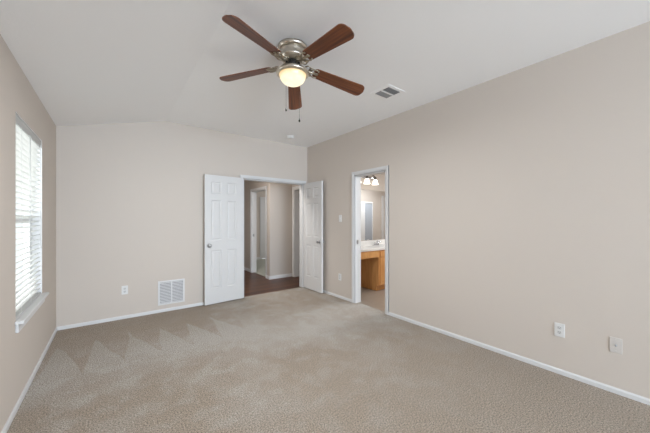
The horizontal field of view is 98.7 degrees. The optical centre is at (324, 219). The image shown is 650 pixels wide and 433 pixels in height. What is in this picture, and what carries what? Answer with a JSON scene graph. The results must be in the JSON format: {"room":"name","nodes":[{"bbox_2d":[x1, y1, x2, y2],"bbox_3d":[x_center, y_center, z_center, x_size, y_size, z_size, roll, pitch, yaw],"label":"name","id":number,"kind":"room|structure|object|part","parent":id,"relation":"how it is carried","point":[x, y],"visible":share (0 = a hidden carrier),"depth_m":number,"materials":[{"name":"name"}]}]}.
{"room":"empty bedroom","nodes":[
{"label":"empty bedroom","id":0,"kind":"room"},
{"bbox_2d":[0,34,55,432],"bbox_3d":[-0.051,0.107,-0.918,0.120,2.440,10.841,0,0,-37],"label":"wall","id":1,"kind":"structure","parent":0,"point":[20,352],"depth_m":1.92,"materials":[{"name":"beige paint"}]},
{"bbox_2d":[16,193,31,305],"bbox_3d":[-2.501,-0.013,2.250,0.055,1.480,0.920,0,0,-37],"label":"window","id":2,"kind":"structure","parent":1,"relation":"in","point":[25,250],"depth_m":2.57,"materials":[{"name":"white glass"}]},
{"bbox_3d":[-2.501,-0.013,2.250,0.055,1.480,0.920,0,0,-37],"label":"frame","id":3,"kind":"part","parent":2,"relation":"part of","materials":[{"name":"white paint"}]},
{"bbox_2d":[16,114,41,318],"bbox_3d":[-2.447,-0.019,2.291,0.075,1.450,0.900,0,0,-37],"label":"window blind","id":4,"kind":"object","parent":2,"relation":"attached to","point":[28,144],"visible":0.73,"depth_m":2.27,"materials":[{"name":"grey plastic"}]},
{"bbox_3d":[-2.452,0.697,2.288,0.052,0.018,0.888,0,0,-37],"label":"rail","id":5,"kind":"part","parent":4,"relation":"part of","materials":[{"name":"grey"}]},
{"bbox_3d":[-2.627,-0.211,2.579,0.012,0.950,0.026,0,0,-37],"label":"lift cord","id":6,"kind":"part","parent":4,"relation":"part of","materials":[{"name":"white fabric"}]},
{"bbox_2d":[16,112,41,292],"bbox_3d":[-2.454,-0.024,2.286,0.064,1.458,0.920,0,0,-37],"label":"lining","id":7,"kind":"object","parent":1,"relation":"attached to","point":[37,219],"visible":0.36,"depth_m":2.65,"materials":[{"name":"white paint"}]},
{"bbox_2d":[1,327,56,432],"bbox_3d":[0.002,1.306,-0.878,0.012,0.042,10.601,0,0,-37],"label":"baseboard","id":8,"kind":"structure","parent":1,"relation":"attached to","point":[16,407],"depth_m":2.14,"materials":[{"name":"white paint"}]},
{"bbox_2d":[15,299,44,332],"bbox_3d":[-2.421,0.758,2.311,0.018,0.061,0.944,0,0,-37],"label":"apron","id":9,"kind":"object","parent":1,"relation":"attached to","point":[18,328],"visible":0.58,"depth_m":2.04,"materials":[{"name":"white paint"}]},
{"bbox_2d":[15,292,48,324],"bbox_3d":[-2.435,0.716,2.300,0.111,0.023,0.980,0,0,-37],"label":"window sill","id":10,"kind":"structure","parent":1,"relation":"attached to","point":[28,312],"depth_m":2.19,"materials":[{"name":"white paint"}]},
{"bbox_2d":[56,121,306,326],"bbox_3d":[-1.817,0.454,4.474,3.597,3.746,0.120,0,0,-37],"label":"wall","id":11,"kind":"structure","parent":0,"point":[130,196],"depth_m":3.83,"materials":[{"name":"beige paint"}]},
{"bbox_2d":[122,285,127,294],"bbox_3d":[-2.680,0.945,3.737,0.070,0.115,0.008,0,0,-37],"label":"wall outlet","id":12,"kind":"object","parent":11,"relation":"attached to","point":[124,288],"visible":1,"depth_m":3.73,"materials":[{"name":"white plastic"}]},
{"bbox_2d":[57,302,203,330],"bbox_3d":[-1.778,1.306,4.421,3.597,0.042,0.012,0,0,-37],"label":"baseboard","id":13,"kind":"structure","parent":11,"relation":"attached to","point":[201,303],"depth_m":3.74,"materials":[{"name":"white paint"}]},
{"bbox_2d":[158,278,184,305],"bbox_3d":[-2.237,1.055,4.073,0.344,0.344,0.011,0,0,-37],"label":"air vent","id":14,"kind":"object","parent":11,"relation":"in","point":[169,291],"visible":1,"depth_m":4.07,"materials":[{"name":"white metal"}]},
{"bbox_2d":[204,174,241,304],"bbox_3d":[-1.612,0.310,4.471,0.612,2.005,0.138,0,0,-42],"label":"door","id":15,"kind":"structure","parent":11,"relation":"in","point":[222,194],"depth_m":4.44,"materials":[{"name":"white paint"}]},
{"bbox_2d":[240,175,305,298],"bbox_3d":[-0.940,0.287,5.141,1.320,2.080,0.152,0,0,-37],"label":"door frame","id":16,"kind":"structure","parent":11,"relation":"attached to","point":[248,177],"depth_m":5.29,"materials":[{"name":"white paint"}]},
{"bbox_2d":[303,181,323,292],"bbox_3d":[-0.231,0.310,5.220,0.151,2.005,0.612,0,0,-37],"label":"door","id":17,"kind":"structure","parent":11,"relation":"in","point":[313,241],"depth_m":5.17,"materials":[{"name":"white paint"}]},
{"bbox_2d":[244,180,266,272],"bbox_3d":[-2.314,0.607,7.710,0.120,3.440,3.525,0,0,-37],"label":"wall","id":18,"kind":"structure","parent":0,"point":[248,185],"depth_m":7.19,"materials":[{"name":"beige paint"}]},
{"bbox_2d":[250,186,266,277],"bbox_3d":[-1.544,0.287,6.685,0.136,2.080,0.920,0,0,-37],"label":"door frame","id":19,"kind":"structure","parent":18,"relation":"attached to","point":[253,192],"depth_m":6.99,"materials":[{"name":"white paint"}]},
{"bbox_2d":[257,191,264,256],"bbox_3d":[-1.089,0.607,8.373,2.633,3.440,3.095,0,0,-37],"label":"wall","id":20,"kind":"structure","parent":0,"point":[262,193],"depth_m":9.31,"materials":[{"name":"beige paint"}]},
{"bbox_2d":[260,197,264,258],"bbox_3d":[-1.856,0.287,9.648,0.880,2.080,0.136,0,0,-37],"label":"door frame","id":21,"kind":"structure","parent":20,"relation":"attached to","point":[261,198],"depth_m":9.36,"materials":[{"name":"white paint"}]},
{"bbox_2d":[262,199,264,257],"bbox_3d":[-1.834,0.310,9.609,0.752,2.005,0.094,0,0,-36],"label":"door","id":22,"kind":"structure","parent":20,"relation":"in","point":[263,200],"depth_m":9.43,"materials":[{"name":"white paint"}]},
{"bbox_2d":[267,182,291,275],"bbox_3d":[-0.983,0.107,6.434,0.693,2.440,0.120,0,0,-37],"label":"wall","id":23,"kind":"structure","parent":0,"point":[279,196],"depth_m":6.32,"materials":[{"name":"beige paint"}]},
{"bbox_2d":[269,273,291,279],"bbox_3d":[-0.996,1.289,6.341,0.586,0.075,0.012,0,0,-37],"label":"baseboard","id":24,"kind":"structure","parent":23,"relation":"attached to","point":[289,274],"depth_m":6.33,"materials":[{"name":"white paint"}]},
{"bbox_2d":[0,0,649,147],"bbox_3d":[1.428,-1.300,0.208,3.837,0.439,10.841,0,0,-37],"label":"ceiling","id":25,"kind":"structure","parent":0,"point":[88,62],"depth_m":2.27,"materials":[{"name":"white paint"}]},
{"bbox_2d":[219,15,363,121],"bbox_3d":[-0.233,-1.134,2.268,1.272,0.571,1.235,0,0,-37],"label":"ceiling fan","id":26,"kind":"object","parent":25,"relation":"hanging from","point":[293,52],"visible":1,"depth_m":2.21,"materials":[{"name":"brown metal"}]},
{"bbox_3d":[-0.680,-1.249,2.408,0.485,0.007,0.140,-4,12,14],"label":"fan blade","id":27,"kind":"part","parent":26,"relation":"part of","materials":[{"name":"brown wood"}]},
{"bbox_3d":[-0.492,-1.272,1.942,0.140,0.007,0.485,15,9,31],"label":"fan blade","id":28,"kind":"part","parent":26,"relation":"part of","materials":[{"name":"brown wood"}]},
{"bbox_3d":[-0.266,-1.159,2.305,0.221,0.102,0.221,0,0,-37],"label":"lamp shade","id":29,"kind":"part","parent":26,"relation":"part of","materials":[{"name":"white glass"}]},
{"bbox_3d":[-0.296,-1.208,2.726,0.140,0.007,0.485,-13,-8,-6],"label":"fan blade","id":30,"kind":"part","parent":26,"relation":"part of","materials":[{"name":"brown wood"}]},
{"bbox_3d":[-0.223,-1.052,2.435,0.002,0.335,0.002,0,0,-37],"label":"pull chain","id":31,"kind":"part","parent":26,"relation":"part of","materials":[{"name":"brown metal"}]},
{"bbox_3d":[0.008,-1.245,1.979,0.140,0.007,0.485,17,-6,-40],"label":"fan blade","id":32,"kind":"part","parent":26,"relation":"part of","materials":[{"name":"brown wood"}]},
{"bbox_3d":[0.124,-1.206,2.464,0.485,0.007,0.140,11,-17,-22],"label":"fan blade","id":33,"kind":"part","parent":26,"relation":"part of","materials":[{"name":"brown wood"}]},
{"bbox_2d":[370,85,404,99],"bbox_3d":[0.699,-1.416,3.123,0.270,0.008,0.270,0,0,-37],"label":"ceiling vent","id":34,"kind":"object","parent":25,"relation":"in","point":[389,91],"visible":1,"depth_m":3.11,"materials":[{"name":"white metal"}]},
{"bbox_2d":[7,259,649,432],"bbox_3d":[1.681,1.376,3.277,7.956,0.101,15.420,0,0,-37],"label":"floor","id":35,"kind":"structure","parent":0,"point":[301,359],"depth_m":2.32,"materials":[{"name":"beige carpet"}]},
{"bbox_2d":[361,250,384,290],"bbox_3d":[1.096,0.948,5.529,2.070,0.757,0.522,0,0,-37],"label":"vanity cabinet","id":36,"kind":"object","parent":35,"relation":"on","point":[372,262],"visible":0.2,"depth_m":5.22,"materials":[{"name":"brown wood"}]},
{"bbox_3d":[0.718,0.637,4.932,0.654,0.104,0.017,0,0,-37],"label":"drawer","id":37,"kind":"part","parent":36,"relation":"part of","materials":[{"name":"brown wood"}]},
{"bbox_2d":[361,239,384,251],"bbox_3d":[1.099,0.498,5.532,2.081,0.142,0.519,0,0,-37],"label":"countertop","id":38,"kind":"structure","parent":36,"relation":"on","point":[368,245],"depth_m":5.44,"materials":[{"name":"white stone"}]},
{"bbox_3d":[1.145,0.964,5.253,0.305,0.495,0.023,0,0,-37],"label":"cabinet door","id":39,"kind":"part","parent":36,"relation":"part of","materials":[{"name":"brown wood"}]},
{"bbox_2d":[361,173,384,240],"bbox_3d":[1.712,0.107,6.404,4.119,2.440,0.120,0,0,-37],"label":"wall","id":40,"kind":"structure","parent":0,"point":[380,177],"depth_m":5.85,"materials":[{"name":"beige paint"}]},
{"bbox_2d":[361,175,378,184],"bbox_3d":[0.760,-0.811,5.501,0.819,0.210,0.162,0,0,-37],"label":"vanity light","id":41,"kind":"object","parent":40,"relation":"attached to","point":[366,181],"visible":0.56,"depth_m":5.63,"materials":[{"name":"white glass"}]},
{"bbox_2d":[361,189,384,240],"bbox_3d":[0.800,-0.088,5.631,1.670,1.020,0.005,0,0,-37],"label":"vanity mirror","id":42,"kind":"object","parent":40,"relation":"attached to","point":[372,202],"visible":0.29,"depth_m":5.76,"materials":[{"name":"silver mirror"}]},
{"bbox_2d":[361,239,384,245],"bbox_3d":[0.948,0.477,5.731,2.081,0.100,0.019,0,0,-37],"label":"backsplash","id":43,"kind":"structure","parent":40,"relation":"attached to","point":[369,242],"depth_m":5.71,"materials":[{"name":"white stone"}]},
{"bbox_2d":[307,21,649,398],"bbox_3d":[2.907,0.454,1.333,0.120,3.746,10.841,0,0,-37],"label":"wall","id":44,"kind":"structure","parent":0,"point":[519,200],"depth_m":2.59,"materials":[{"name":"beige paint"}]},
{"bbox_2d":[352,165,388,314],"bbox_3d":[0.711,0.287,4.220,0.152,2.080,0.745,0,0,-37],"label":"door frame","id":45,"kind":"structure","parent":44,"relation":"attached to","point":[356,180],"depth_m":4.43,"materials":[{"name":"white paint"}]},
{"bbox_2d":[323,290,649,404],"bbox_3d":[2.855,1.306,1.293,0.012,0.042,10.601,0,0,-37],"label":"baseboard","id":46,"kind":"structure","parent":44,"relation":"attached to","point":[603,386],"depth_m":2.55,"materials":[{"name":"white paint"}]},
{"bbox_2d":[554,322,564,337],"bbox_3d":[2.015,0.950,2.400,0.008,0.115,0.070,0,0,-37],"label":"wall outlet","id":47,"kind":"object","parent":44,"relation":"attached to","point":[559,329],"visible":1,"depth_m":2.40,"materials":[{"name":"white plastic"}]},
{"bbox_2d":[610,336,621,353],"bbox_3d":[2.216,0.961,2.128,0.017,0.115,0.068,0,0,-37],"label":"outlet","id":48,"kind":"object","parent":44,"relation":"attached to","point":[615,343],"visible":1,"depth_m":2.13,"materials":[{"name":"grey plastic"}]},
{"bbox_3d":[-0.435,0.607,6.188,0.120,3.440,0.934,0,0,-37],"label":"wall","id":49,"kind":"structure","parent":0,"visible":0},
{"bbox_2d":[292,186,298,276],"bbox_3d":[-0.439,0.287,6.178,0.136,2.080,0.885,0,0,-37],"label":"door frame","id":50,"kind":"structure","parent":49,"relation":"attached to","point":[295,190],"depth_m":6.47,"materials":[{"name":"white paint"}]}
]}

